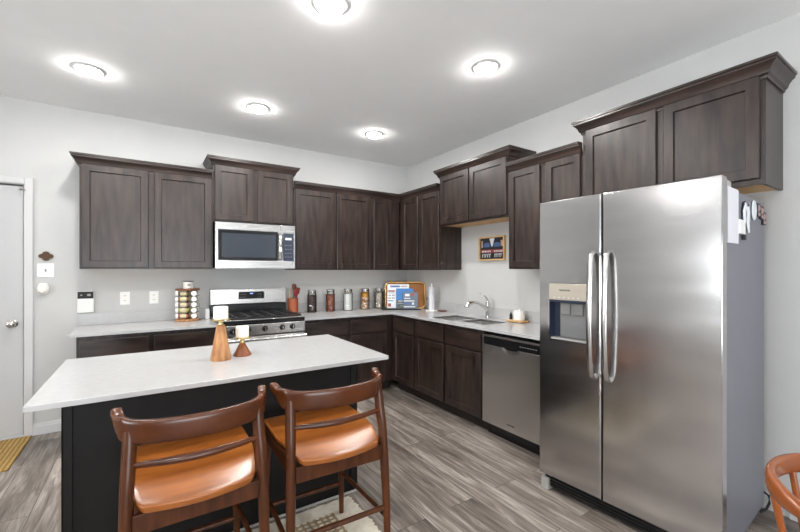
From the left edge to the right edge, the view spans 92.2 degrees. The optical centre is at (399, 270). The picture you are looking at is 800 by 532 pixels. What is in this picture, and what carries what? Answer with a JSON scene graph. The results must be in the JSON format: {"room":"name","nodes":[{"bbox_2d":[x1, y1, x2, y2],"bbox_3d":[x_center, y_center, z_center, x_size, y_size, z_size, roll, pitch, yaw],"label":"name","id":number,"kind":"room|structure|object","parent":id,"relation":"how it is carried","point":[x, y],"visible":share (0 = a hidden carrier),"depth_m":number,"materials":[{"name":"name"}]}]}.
{"room":"kitchen","nodes":[
{"label":"kitchen","id":0,"kind":"room"},
{"bbox_2d":[0,96,406,423],"bbox_3d":[-3.187,-0.020,3.231,8.020,2.800,0.120,0,0,-33],"label":"wall","id":1,"kind":"structure","parent":0,"point":[37,139],"depth_m":3.50,"materials":[{"name":"paint"}]},
{"bbox_2d":[0,185,23,437],"bbox_3d":[-3.484,0.329,2.963,0.845,2.063,0.121,0,0,-33],"label":"door","id":2,"kind":"structure","parent":1,"relation":"in","point":[11,198],"depth_m":3.17,"materials":[{"name":"paint"}]},
{"bbox_2d":[0,175,32,440],"bbox_3d":[-3.490,0.303,2.967,0.981,2.153,0.048,0,0,-33],"label":"trim","id":3,"kind":"structure","parent":1,"relation":"attached to","point":[28,194],"depth_m":3.20,"materials":[{"name":"paint"}]},
{"bbox_2d":[37,283,49,294],"bbox_3d":[-3.008,0.153,3.244,0.080,0.097,0.082,0,0,-33],"label":"night light","id":4,"kind":"object","parent":1,"relation":"attached to","point":[42,288],"visible":1,"depth_m":3.23,"materials":[{"name":"white plastic"}]},
{"bbox_2d":[37,263,53,276],"bbox_3d":[-3.008,-0.005,3.267,0.110,0.118,0.016,0,0,-33],"label":"light switch","id":5,"kind":"object","parent":1,"relation":"attached to","point":[43,269],"visible":1,"depth_m":3.27,"materials":[{"name":"white plastic"}]},
{"bbox_2d":[38,251,53,260],"bbox_3d":[-3.005,-0.125,3.266,0.096,0.079,0.021,0,0,-33],"label":"wall plaque","id":6,"kind":"object","parent":1,"relation":"attached to","point":[45,256],"visible":1,"depth_m":3.26,"materials":[{"name":"brown wood"}]},
{"bbox_2d":[33,419,60,435],"bbox_3d":[-2.925,1.332,3.323,0.360,0.096,0.014,0,0,-33],"label":"baseboard","id":7,"kind":"structure","parent":1,"relation":"attached to","point":[50,426],"depth_m":3.27,"materials":[{"name":"paint"}]},
{"bbox_2d":[77,291,93,312],"bbox_3d":[-2.780,0.275,3.405,0.116,0.190,0.033,0,0,-33],"label":"wall device","id":8,"kind":"object","parent":1,"relation":"attached to","point":[85,299],"visible":1,"depth_m":3.39,"materials":[{"name":"white plastic"}]},
{"bbox_2d":[120,292,129,304],"bbox_3d":[-2.551,0.255,3.571,0.074,0.118,0.009,0,0,-33],"label":"outlet","id":9,"kind":"object","parent":1,"relation":"attached to","point":[124,296],"visible":1,"depth_m":3.57,"materials":[{"name":"white plastic"}]},
{"bbox_2d":[69,151,212,268],"bbox_3d":[-2.307,-0.486,3.517,1.047,0.943,0.367,0,0,-33],"label":"upper cabinet","id":10,"kind":"object","parent":1,"relation":"attached to","point":[134,214],"visible":1,"depth_m":3.37,"materials":[{"name":"brown wood"}]},
{"bbox_2d":[79,308,208,324],"bbox_3d":[-2.391,0.430,3.668,1.026,0.100,0.019,0,0,-33],"label":"backsplash","id":11,"kind":"structure","parent":1,"relation":"attached to","point":[153,315],"depth_m":3.58,"materials":[{"name":"white stone"}]},
{"bbox_2d":[149,291,158,303],"bbox_3d":[-2.362,0.255,3.696,0.074,0.118,0.009,0,0,-33],"label":"outlet","id":12,"kind":"object","parent":1,"relation":"attached to","point":[153,295],"visible":1,"depth_m":3.69,"materials":[{"name":"white plastic"}]},
{"bbox_2d":[203,154,299,225],"bbox_3d":[-1.541,-0.786,4.021,0.894,0.623,0.367,0,0,-33],"label":"upper cabinet","id":13,"kind":"object","parent":1,"relation":"attached to","point":[244,191],"visible":0.79,"depth_m":3.87,"materials":[{"name":"brown wood"}]},
{"bbox_2d":[213,221,294,268],"bbox_3d":[-1.515,-0.247,3.980,0.766,0.451,0.456,0,0,-33],"label":"microwave","id":14,"kind":"object","parent":13,"relation":"attached to","point":[236,245],"visible":1,"depth_m":3.81,"materials":[{"name":"silver metal"}]},
{"bbox_2d":[285,181,372,269],"bbox_3d":[-0.816,-0.484,4.497,0.946,0.948,0.367,0,0,-33],"label":"upper cabinet","id":15,"kind":"object","parent":1,"relation":"attached to","point":[332,223],"visible":0.94,"depth_m":4.35,"materials":[{"name":"brown wood"}]},
{"bbox_2d":[371,191,399,269],"bbox_3d":[-0.250,-0.484,4.869,0.405,0.948,0.367,0,0,-33],"label":"upper cabinet","id":16,"kind":"object","parent":1,"relation":"attached to","point":[384,205],"visible":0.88,"depth_m":4.75,"materials":[{"name":"brown wood"}]},
{"bbox_2d":[0,0,799,167],"bbox_3d":[-0.859,-1.470,-0.331,8.000,0.100,8.590,0,0,-33],"label":"ceiling","id":17,"kind":"structure","parent":0,"point":[401,70],"depth_m":2.54,"materials":[{"name":"paint"}]},
{"bbox_2d":[71,62,105,77],"bbox_3d":[-2.195,-1.401,2.717,0.192,0.037,0.192,0,0,-33],"label":"recessed light","id":18,"kind":"object","parent":17,"relation":"in","point":[88,70],"visible":1,"depth_m":2.68,"materials":[{"name":"paint"}]},
{"bbox_2d":[76,66,100,77],"bbox_3d":[-2.195,-1.399,2.717,0.140,0.033,0.140,0,0,-33],"label":"diffuser","id":19,"kind":"object","parent":18,"relation":"attached to","point":[89,71],"depth_m":2.69,"materials":[{"name":"white plastic"}]},
{"bbox_2d":[246,103,269,113],"bbox_3d":[-1.235,-1.401,3.348,0.192,0.037,0.192,0,0,-33],"label":"recessed light","id":20,"kind":"object","parent":17,"relation":"in","point":[258,108],"visible":1,"depth_m":3.31,"materials":[{"name":"paint"}]},
{"bbox_2d":[249,105,266,113],"bbox_3d":[-1.235,-1.399,3.348,0.140,0.033,0.140,0,0,-33],"label":"diffuser","id":21,"kind":"object","parent":20,"relation":"attached to","point":[259,109],"depth_m":3.31,"materials":[{"name":"white plastic"}]},
{"bbox_2d":[312,0,347,16],"bbox_3d":[-0.370,-1.401,2.047,0.192,0.037,0.192,0,0,-33],"label":"recessed light","id":22,"kind":"object","parent":17,"relation":"in","point":[332,8],"visible":1,"depth_m":2.03,"materials":[{"name":"paint"}]},
{"bbox_2d":[365,131,382,138],"bbox_3d":[-0.268,-1.401,3.994,0.192,0.037,0.192,0,0,-33],"label":"recessed light","id":23,"kind":"object","parent":17,"relation":"in","point":[371,134],"visible":1,"depth_m":3.95,"materials":[{"name":"paint"}]},
{"bbox_2d":[367,132,380,138],"bbox_3d":[-0.268,-1.399,3.994,0.140,0.033,0.140,0,0,-33],"label":"diffuser","id":24,"kind":"object","parent":23,"relation":"attached to","point":[374,135],"depth_m":3.95,"materials":[{"name":"white plastic"}]},
{"bbox_2d":[472,60,499,74],"bbox_3d":[0.598,-1.401,2.682,0.192,0.037,0.192,0,0,-33],"label":"recessed light","id":25,"kind":"object","parent":17,"relation":"in","point":[484,67],"visible":1,"depth_m":2.64,"materials":[{"name":"paint"}]},
{"bbox_2d":[476,63,495,74],"bbox_3d":[0.598,-1.399,2.682,0.140,0.033,0.140,0,0,-33],"label":"diffuser","id":26,"kind":"object","parent":25,"relation":"attached to","point":[481,68],"depth_m":2.65,"materials":[{"name":"white plastic"}]},
{"bbox_2d":[0,380,799,531],"bbox_3d":[-0.859,1.430,-0.331,8.000,0.100,8.590,0,0,-33],"label":"floor","id":27,"kind":"structure","parent":0,"point":[448,473],"depth_m":2.47,"materials":[{"name":"grey wood"}]},
{"bbox_2d":[0,436,31,471],"bbox_3d":[-3.224,1.374,2.704,0.820,0.012,0.660,0,0,-33],"label":"door mat","id":28,"kind":"object","parent":27,"relation":"on","point":[10,449],"visible":1,"depth_m":2.93,"materials":[{"name":"wicker"}]},
{"bbox_2d":[76,327,215,358],"bbox_3d":[-2.215,0.942,3.437,0.976,0.877,0.598,0,0,-33],"label":"base cabinet","id":29,"kind":"object","parent":27,"relation":"on","point":[104,345],"visible":0.3,"depth_m":3.15,"materials":[{"name":"brown wood"}]},
{"bbox_2d":[67,308,217,337],"bbox_3d":[-2.226,0.441,3.415,1.026,0.122,0.623,0,0,-33],"label":"countertop","id":30,"kind":"structure","parent":29,"relation":"on","point":[111,323],"depth_m":3.44,"materials":[{"name":"white stone"}]},
{"bbox_2d":[175,288,199,321],"bbox_3d":[-2.057,0.326,3.728,0.216,0.308,0.216,0,0,-19],"label":"spice carousel","id":31,"kind":"object","parent":30,"relation":"on","point":[178,289],"visible":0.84,"depth_m":3.68,"materials":[{"name":"brown wood"}]},
{"bbox_2d":[175,314,188,318],"bbox_3d":[-2.066,0.430,3.653,0.108,0.047,0.047,0,0,-19],"label":"spice jar","id":32,"kind":"object","parent":31,"relation":"in","point":[177,316],"visible":1,"depth_m":3.64,"materials":[{"name":"glass"}]},
{"bbox_2d":[175,308,188,312],"bbox_3d":[-2.066,0.377,3.653,0.108,0.047,0.047,0,0,-19],"label":"spice jar","id":33,"kind":"object","parent":31,"relation":"in","point":[177,310],"visible":1,"depth_m":3.64,"materials":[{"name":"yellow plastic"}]},
{"bbox_2d":[175,302,188,306],"bbox_3d":[-2.066,0.323,3.653,0.108,0.047,0.047,0,0,-19],"label":"spice jar","id":34,"kind":"object","parent":31,"relation":"in","point":[177,304],"visible":1,"depth_m":3.64,"materials":[{"name":"glass"}]},
{"bbox_2d":[175,297,188,301],"bbox_3d":[-2.066,0.270,3.653,0.108,0.047,0.047,0,0,-19],"label":"spice jar","id":35,"kind":"object","parent":31,"relation":"in","point":[177,299],"visible":1,"depth_m":3.64,"materials":[{"name":"glass"}]},
{"bbox_2d":[175,291,188,295],"bbox_3d":[-2.066,0.216,3.653,0.108,0.047,0.047,0,0,-19],"label":"spice jar","id":36,"kind":"object","parent":31,"relation":"in","point":[177,293],"visible":1,"depth_m":3.64,"materials":[{"name":"glass"}]},
{"bbox_2d":[183,281,193,288],"bbox_3d":[-2.052,0.136,3.731,0.091,0.072,0.091,0,0,-33],"label":"tin","id":37,"kind":"object","parent":31,"relation":"on","point":[186,284],"visible":1,"depth_m":3.69,"materials":[{"name":"white metal"}]},
{"bbox_2d":[191,291,197,295],"bbox_3d":[-1.980,0.216,3.717,0.047,0.047,0.108,0,0,-19],"label":"spice jar","id":38,"kind":"object","parent":31,"relation":"in","point":[193,293],"visible":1,"depth_m":3.67,"materials":[{"name":"white plastic"}]},
{"bbox_2d":[205,309,208,318],"bbox_3d":[-1.910,0.427,3.818,0.036,0.105,0.020,0,0,-33],"label":"timer","id":39,"kind":"object","parent":30,"relation":"on","point":[206,310],"visible":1,"depth_m":3.81,"materials":[{"name":"plastic"}]},
{"bbox_2d":[23,334,388,531],"bbox_3d":[-0.940,0.931,2.143,1.518,0.898,0.877,0,0,-33],"label":"kitchen island","id":40,"kind":"object","parent":27,"relation":"on","point":[183,381],"visible":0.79,"depth_m":1.86,"materials":[{"name":"white stone"}]},
{"bbox_2d":[23,334,388,412],"bbox_3d":[-0.940,0.493,2.143,1.518,0.022,0.877,0,0,-33],"label":"island countertop","id":41,"kind":"structure","parent":40,"relation":"on","point":[79,381],"depth_m":1.92,"materials":[{"name":"white stone"}]},
{"bbox_2d":[210,318,230,361],"bbox_3d":[-0.975,0.372,2.094,0.106,0.220,0.106,0,0,-33],"label":"candle holder","id":42,"kind":"object","parent":41,"relation":"on","point":[220,351],"visible":0.91,"depth_m":2.06,"materials":[{"name":"brown wood"}]},
{"bbox_2d":[213,306,227,319],"bbox_3d":[-0.975,0.225,2.094,0.074,0.073,0.074,0,0,-33],"label":"pillar candle","id":43,"kind":"object","parent":42,"relation":"on","point":[219,312],"visible":1,"depth_m":2.06,"materials":[{"name":"white wax"}]},
{"bbox_2d":[233,336,250,356],"bbox_3d":[-0.902,0.430,2.201,0.098,0.104,0.098,0,0,-33],"label":"candle holder","id":44,"kind":"object","parent":41,"relation":"on","point":[242,350],"visible":0.91,"depth_m":2.18,"materials":[{"name":"brown wood"}]},
{"bbox_2d":[236,325,248,337],"bbox_3d":[-0.902,0.344,2.201,0.070,0.068,0.070,0,0,-33],"label":"pillar candle","id":45,"kind":"object","parent":44,"relation":"on","point":[242,331],"visible":1,"depth_m":2.17,"materials":[{"name":"white wax"}]},
{"bbox_2d":[209,288,305,343],"bbox_3d":[-1.431,0.785,3.852,0.772,1.190,0.762,0,0,-33],"label":"gas range","id":46,"kind":"object","parent":27,"relation":"on","point":[265,313],"visible":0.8,"depth_m":3.88,"materials":[{"name":"silver metal"}]},
{"bbox_2d":[210,309,304,324],"bbox_3d":[-1.433,0.458,3.856,0.772,0.063,0.620,0,0,-33],"label":"cooktop","id":47,"kind":"object","parent":46,"relation":"in","point":[238,316],"depth_m":3.73,"materials":[{"name":"metal"}]},
{"bbox_2d":[252,496,380,531],"bbox_3d":[-0.672,1.375,1.709,1.326,0.009,0.686,0,0,-33],"label":"area rug","id":48,"kind":"object","parent":27,"relation":"on","point":[322,515],"visible":0.78,"depth_m":2.12,"materials":[{"name":"beige fabric"}]},
{"bbox_2d":[110,385,269,531],"bbox_3d":[-0.829,0.926,1.547,0.530,0.890,0.554,0,0,-33],"label":"counter stool","id":49,"kind":"object","parent":48,"relation":"on","point":[181,468],"visible":1,"depth_m":1.38,"materials":[{"name":"orange wood"}]},
{"bbox_2d":[264,367,390,531],"bbox_3d":[-0.374,0.926,1.852,0.530,0.890,0.554,0,0,-32],"label":"counter stool","id":50,"kind":"object","parent":48,"relation":"on","point":[327,436],"visible":0.98,"depth_m":1.69,"materials":[{"name":"orange wood"}]},
{"bbox_2d":[304,317,348,340],"bbox_3d":[-0.926,0.942,4.284,0.520,0.877,0.598,0,0,-33],"label":"base cabinet","id":51,"kind":"object","parent":27,"relation":"on","point":[337,327],"visible":0.27,"depth_m":4.05,"materials":[{"name":"brown wood"}]},
{"bbox_2d":[349,314,392,388],"bbox_3d":[-0.473,0.942,4.582,0.560,0.877,0.598,0,0,-33],"label":"base cabinet","id":52,"kind":"object","parent":27,"relation":"on","point":[375,333],"visible":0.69,"depth_m":4.36,"materials":[{"name":"brown wood"}]},
{"bbox_2d":[393,315,420,397],"bbox_3d":[0.282,0.942,4.469,0.618,0.877,0.455,0,0,-33],"label":"base cabinet","id":53,"kind":"object","parent":27,"relation":"on","point":[404,336],"visible":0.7,"depth_m":4.28,"materials":[{"name":"brown wood"}]},
{"bbox_2d":[415,319,488,429],"bbox_3d":[0.681,0.942,3.861,0.618,0.877,0.995,0,0,-33],"label":"base cabinet","id":54,"kind":"object","parent":27,"relation":"on","point":[448,358],"visible":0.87,"depth_m":3.63,"materials":[{"name":"brown wood"}]},
{"bbox_2d":[286,299,539,340],"bbox_3d":[0.148,0.441,3.700,1.686,0.122,2.753,0,0,-33],"label":"countertop","id":55,"kind":"structure","parent":54,"relation":"on","point":[530,330],"depth_m":4.12,"materials":[{"name":"white stone"}]},
{"bbox_2d":[288,298,297,312],"bbox_3d":[-1.205,0.394,4.341,0.114,0.172,0.114,0,0,-33],"label":"utensil crock","id":56,"kind":"object","parent":55,"relation":"on","point":[292,302],"visible":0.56,"depth_m":4.29,"materials":[{"name":"orange ceramic"}]},
{"bbox_2d":[294,289,298,297],"bbox_3d":[-1.168,0.338,4.324,0.053,0.262,0.030,0,0,-33],"label":"spatula","id":57,"kind":"object","parent":56,"relation":"in","point":[295,290],"visible":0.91,"depth_m":4.31,"materials":[{"name":"plastic"}]},
{"bbox_2d":[307,290,316,312],"bbox_3d":[-1.015,0.350,4.442,0.104,0.260,0.104,0,0,-16],"label":"glass jar","id":58,"kind":"object","parent":55,"relation":"on","point":[311,299],"visible":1,"depth_m":4.41,"materials":[{"name":"clear glass"}]},
{"bbox_2d":[326,289,334,311],"bbox_3d":[-0.825,0.350,4.567,0.104,0.260,0.104,0,0,-16],"label":"glass jar","id":59,"kind":"object","parent":55,"relation":"on","point":[330,298],"visible":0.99,"depth_m":4.53,"materials":[{"name":"clear glass"}]},
{"bbox_2d":[343,289,352,310],"bbox_3d":[-0.633,0.350,4.693,0.112,0.260,0.112,0,0,-16],"label":"glass jar","id":60,"kind":"object","parent":55,"relation":"on","point":[347,298],"visible":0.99,"depth_m":4.66,"materials":[{"name":"clear glass"}]},
{"bbox_2d":[361,288,368,309],"bbox_3d":[-0.438,0.350,4.821,0.110,0.260,0.110,0,0,-16],"label":"glass jar","id":61,"kind":"object","parent":55,"relation":"on","point":[364,295],"visible":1,"depth_m":4.78,"materials":[{"name":"clear glass"}]},
{"bbox_2d":[375,288,382,308],"bbox_3d":[-0.272,0.350,4.931,0.104,0.260,0.104,0,0,-16],"label":"glass jar","id":62,"kind":"object","parent":55,"relation":"on","point":[378,296],"visible":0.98,"depth_m":4.89,"materials":[{"name":"clear glass"}]},
{"bbox_2d":[381,308,420,309],"bbox_3d":[0.018,0.471,4.777,0.490,0.018,0.137,0,0,0],"label":"book stand","id":63,"kind":"object","parent":55,"relation":"on","point":[382,308],"visible":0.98,"depth_m":4.71,"materials":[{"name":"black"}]},
{"bbox_2d":[387,284,408,307],"bbox_3d":[-0.022,0.321,4.851,0.275,0.299,0.072,0,0,0],"label":"cookbook","id":64,"kind":"object","parent":63,"relation":"on","point":[391,288],"visible":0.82,"depth_m":4.85,"materials":[{"name":"white paper"}]},
{"bbox_2d":[396,288,412,308],"bbox_3d":[0.058,0.345,4.795,0.215,0.250,0.057,0,0,0],"label":"cookbook","id":65,"kind":"object","parent":63,"relation":"on","point":[399,291],"visible":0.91,"depth_m":4.79,"materials":[{"name":"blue paper"}]},
{"bbox_2d":[396,300,402,308],"bbox_3d":[0.058,0.415,4.775,0.214,0.104,0.017,0,0,0],"label":"print","id":66,"kind":"object","parent":65,"relation":"attached to","point":[399,303],"depth_m":4.77},
{"bbox_2d":[403,292,417,308],"bbox_3d":[0.128,0.367,4.746,0.180,0.205,0.044,0,0,0],"label":"cookbook","id":67,"kind":"object","parent":63,"relation":"on","point":[410,299],"visible":1,"depth_m":4.74,"materials":[{"name":"paper"}]},
{"bbox_2d":[382,282,427,307],"bbox_3d":[0.068,0.313,4.946,0.590,0.350,0.079,0,0,0],"label":"copper tray","id":68,"kind":"object","parent":55,"relation":"on","point":[420,287],"visible":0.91,"depth_m":4.96,"materials":[{"name":"brown"}]},
{"bbox_2d":[426,284,437,310],"bbox_3d":[0.381,0.317,4.629,0.144,0.326,0.144,0,0,-33],"label":"paper towel holder","id":69,"kind":"object","parent":55,"relation":"on","point":[431,289],"visible":1,"depth_m":4.60,"materials":[{"name":"white plastic"}]},
{"bbox_2d":[432,315,505,324],"bbox_3d":[0.655,0.583,3.784,0.356,0.201,0.721,0,0,-33],"label":"sink","id":70,"kind":"object","parent":55,"relation":"in","point":[453,317],"visible":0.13,"depth_m":3.86,"materials":[{"name":"metal"}]},
{"bbox_2d":[465,293,490,318],"bbox_3d":[0.778,0.353,3.885,0.298,0.255,0.098,0,0,-18],"label":"kitchen faucet","id":71,"kind":"object","parent":55,"relation":"on","point":[486,307],"visible":1,"depth_m":3.88,"materials":[{"name":"silver metal"}]},
{"bbox_2d":[506,319,529,322],"bbox_3d":[1.099,0.470,3.599,0.110,0.020,0.190,0,0,-33],"label":"wooden board","id":72,"kind":"object","parent":55,"relation":"on","point":[508,320],"visible":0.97,"depth_m":3.56,"materials":[{"name":"brown wood"}]},
{"bbox_2d":[514,309,524,320],"bbox_3d":[1.110,0.408,3.583,0.104,0.104,0.104,0,0,-33],"label":"ceramic pot","id":73,"kind":"object","parent":72,"relation":"on","point":[519,315],"visible":1,"depth_m":3.54,"materials":[{"name":"white ceramic"}]},
{"bbox_2d":[482,332,539,455],"bbox_3d":[1.120,0.955,3.181,0.614,0.850,0.610,0,0,-33],"label":"dishwasher","id":74,"kind":"object","parent":27,"relation":"on","point":[510,364],"visible":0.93,"depth_m":3.02,"materials":[{"name":"silver metal"}]},
{"bbox_2d":[540,175,763,531],"bbox_3d":[1.450,0.475,2.295,0.861,1.810,0.921,0,0,-36],"label":"refrigerator","id":75,"kind":"object","parent":27,"relation":"on","point":[652,322],"visible":1,"depth_m":1.98,"materials":[{"name":"metal"}]},
{"bbox_2d":[727,186,738,243],"bbox_3d":[1.570,-0.260,1.815,0.170,0.260,0.006,0,0,-37],"label":"paper","id":76,"kind":"object","parent":75,"relation":"attached to","point":[732,194],"visible":0.96,"depth_m":1.80,"materials":[{"name":"white paper"}]},
{"bbox_2d":[739,219,746,239],"bbox_3d":[1.676,-0.202,1.886,0.090,0.097,0.016,0,0,-36],"label":"clip","id":77,"kind":"object","parent":75,"relation":"attached to","point":[742,225],"visible":1,"depth_m":1.89,"materials":[{"name":"white plastic"}]},
{"bbox_2d":[741,201,749,232],"bbox_3d":[1.735,-0.271,1.933,0.118,0.159,0.017,0,0,-36],"label":"magnet","id":78,"kind":"object","parent":75,"relation":"attached to","point":[745,210],"visible":0.93,"depth_m":1.93,"materials":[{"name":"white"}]},
{"bbox_2d":[751,200,756,219],"bbox_3d":[1.872,-0.320,2.034,0.084,0.109,0.010,0,0,-37],"label":"magnet","id":79,"kind":"object","parent":75,"relation":"attached to","point":[753,206],"visible":1,"depth_m":2.02},
{"bbox_2d":[756,203,760,216],"bbox_3d":[1.940,-0.328,2.084,0.064,0.072,0.010,0,0,-36],"label":"photo magnet","id":80,"kind":"object","parent":75,"relation":"attached to","point":[757,204],"visible":0.83,"depth_m":2.07,"materials":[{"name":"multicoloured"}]},
{"bbox_2d":[759,206,763,219],"bbox_3d":[1.997,-0.320,2.126,0.064,0.072,0.010,0,0,-36],"label":"photo magnet","id":81,"kind":"object","parent":75,"relation":"attached to","point":[762,207],"visible":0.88,"depth_m":2.12,"materials":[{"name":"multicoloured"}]},
{"bbox_2d":[761,212,765,225],"bbox_3d":[2.038,-0.292,2.157,0.064,0.072,0.010,0,0,-36],"label":"photo magnet","id":82,"kind":"object","parent":75,"relation":"attached to","point":[763,222],"visible":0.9,"depth_m":2.15,"materials":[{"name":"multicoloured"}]},
{"bbox_2d":[759,491,770,512],"bbox_3d":[2.065,1.311,2.183,0.069,0.124,0.014,0,0,5],"label":"power cord","id":83,"kind":"object","parent":75,"relation":"attached to","point":[767,494],"visible":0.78,"depth_m":2.18,"materials":[{"name":"black rubber"}]},
{"bbox_2d":[764,453,799,531],"bbox_3d":[1.285,0.982,0.991,0.590,0.797,0.503,0,0,-33],"label":"armchair","id":84,"kind":"object","parent":27,"relation":"on","point":[778,466],"visible":1,"depth_m":1.11,"materials":[{"name":"orange wood"}]},
{"bbox_2d":[407,13,799,517],"bbox_3d":[2.478,-0.020,1.801,0.120,2.800,8.490,0,0,-33],"label":"wall","id":85,"kind":"structure","parent":0,"point":[504,287],"depth_m":2.33,"materials":[{"name":"paint"}]},
{"bbox_2d":[286,299,539,323],"bbox_3d":[0.148,0.430,3.700,1.686,0.100,2.753,0,0,-33],"label":"backsplash","id":86,"kind":"structure","parent":85,"relation":"attached to","point":[534,317],"depth_m":4.39,"materials":[{"name":"white stone"}]},
{"bbox_2d":[399,183,461,269],"bbox_3d":[0.247,-0.484,4.754,0.367,0.948,1.100,0,0,-33],"label":"upper cabinet","id":87,"kind":"object","parent":85,"relation":"attached to","point":[423,244],"visible":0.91,"depth_m":4.42,"materials":[{"name":"brown wood"}]},
{"bbox_2d":[433,145,536,227],"bbox_3d":[0.812,-0.791,3.895,0.367,0.613,1.070,0,0,-33],"label":"upper cabinet","id":88,"kind":"object","parent":85,"relation":"attached to","point":[474,191],"visible":0.88,"depth_m":3.74,"materials":[{"name":"brown wood"}]},
{"bbox_2d":[478,235,505,260],"bbox_3d":[0.950,-0.232,3.989,0.028,0.248,0.356,0,0,-33],"label":"framed sign","id":89,"kind":"object","parent":85,"relation":"attached to","point":[492,247],"visible":1,"depth_m":3.98,"materials":[{"name":"brown wood"}]},
{"bbox_2d":[484,242,499,246],"bbox_3d":[0.951,-0.271,3.993,0.001,0.047,0.228,0,0,-33],"label":"print","id":90,"kind":"object","parent":89,"relation":"on","point":[486,244],"depth_m":3.99,"materials":[{"name":"blue paper"}]},
{"bbox_2d":[505,141,582,268],"bbox_3d":[1.265,-0.481,3.204,0.367,0.933,0.692,0,0,-33],"label":"upper cabinet","id":91,"kind":"object","parent":85,"relation":"attached to","point":[555,174],"visible":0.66,"depth_m":3.17,"materials":[{"name":"brown wood"}]},
{"bbox_2d":[571,51,796,195],"bbox_3d":[1.733,-0.776,2.493,0.367,0.643,1.120,0,0,-33],"label":"upper cabinet","id":92,"kind":"object","parent":85,"relation":"attached to","point":[728,122],"visible":0.74,"depth_m":2.23,"materials":[{"name":"brown wood"}]},
{"bbox_2d":[790,513,797,521],"bbox_3d":[3.432,1.332,0.227,0.014,0.096,4.590,0,0,-33],"label":"baseboard","id":93,"kind":"structure","parent":85,"relation":"attached to","point":[792,517],"depth_m":2.13,"materials":[{"name":"paint"}]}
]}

